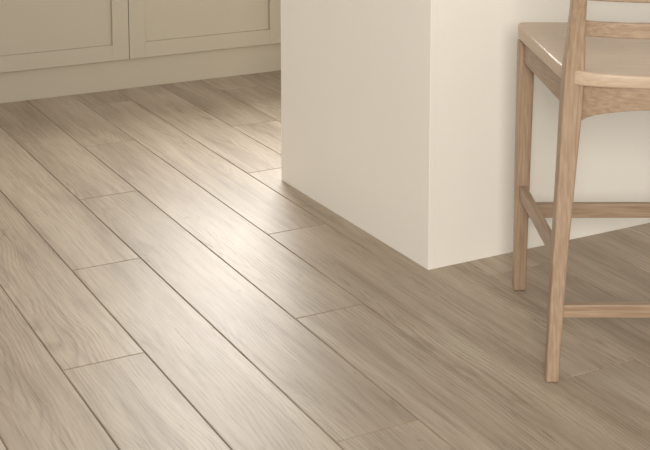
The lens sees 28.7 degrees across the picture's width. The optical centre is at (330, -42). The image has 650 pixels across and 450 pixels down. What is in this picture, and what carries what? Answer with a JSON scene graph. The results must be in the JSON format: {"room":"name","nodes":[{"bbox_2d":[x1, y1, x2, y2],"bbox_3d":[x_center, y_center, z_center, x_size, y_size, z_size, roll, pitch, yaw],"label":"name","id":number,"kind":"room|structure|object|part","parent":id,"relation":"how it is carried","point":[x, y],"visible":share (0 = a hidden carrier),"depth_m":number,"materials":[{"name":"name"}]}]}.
{"room":"kitchen","nodes":[
{"label":"kitchen","id":0,"kind":"room"},
{"bbox_2d":[0,70,649,449],"bbox_3d":[0.259,1.033,2.882,8.238,0.030,7.730,-4,9,-28],"label":"floor","id":1,"kind":"structure","parent":0,"point":[163,284],"depth_m":3.38,"materials":[{"name":"brown wood"}]},
{"bbox_2d":[0,0,280,102],"bbox_3d":[-1.071,0.120,6.087,6.400,0.910,0.620,-4,9,-28],"label":"base cabinet","id":2,"kind":"object","parent":1,"relation":"on","point":[49,48],"visible":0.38,"depth_m":5.87,"materials":[{"name":"paint"}]},
{"bbox_3d":[-1.290,0.129,5.647,0.797,0.725,0.022,-4,9,-28],"label":"cabinet door","id":3,"kind":"part","parent":2,"relation":"part of","materials":[{"name":"paint"}]},
{"bbox_3d":[-0.586,0.078,6.024,0.797,0.725,0.022,-4,9,-28],"label":"cabinet door","id":4,"kind":"part","parent":2,"relation":"part of","materials":[{"name":"paint"}]},
{"bbox_2d":[281,0,649,269],"bbox_3d":[1.117,0.315,4.626,2.460,0.920,1.010,-4,9,-28],"label":"kitchen island","id":5,"kind":"object","parent":1,"relation":"on","point":[398,117],"visible":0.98,"depth_m":3.83,"materials":[{"name":"paint"}]},
{"bbox_3d":[0.062,0.412,4.063,0.022,0.880,0.968,-4,9,-28],"label":"panel","id":6,"kind":"part","parent":5,"relation":"part of","materials":[{"name":"paint"}]},
{"bbox_3d":[1.341,0.391,4.220,2.378,0.880,0.029,-4,9,-28],"label":"panel","id":7,"kind":"part","parent":5,"relation":"part of","materials":[{"name":"paint"}]},
{"bbox_2d":[512,0,649,381],"bbox_3d":[0.765,0.406,3.190,0.518,1.130,0.646,0,8,0],"label":"wooden bar stool","id":8,"kind":"object","parent":1,"relation":"on","point":[592,68],"visible":1,"depth_m":3.00,"materials":[{"name":"brown wood"}]},
{"bbox_3d":[0.529,0.573,3.498,0.044,0.715,0.063,0,8,0],"label":"leg","id":9,"kind":"part","parent":8,"relation":"part of","materials":[{"name":"brown wood"}]},
{"bbox_3d":[0.551,0.436,2.970,0.086,1.130,0.133,0,8,0],"label":"leg","id":10,"kind":"part","parent":8,"relation":"part of","materials":[{"name":"brown wood"}]},
{"bbox_3d":[0.765,0.235,3.204,0.518,0.055,0.572,0,8,0],"label":"seat","id":11,"kind":"part","parent":8,"relation":"part of","materials":[{"name":"brown wood"}]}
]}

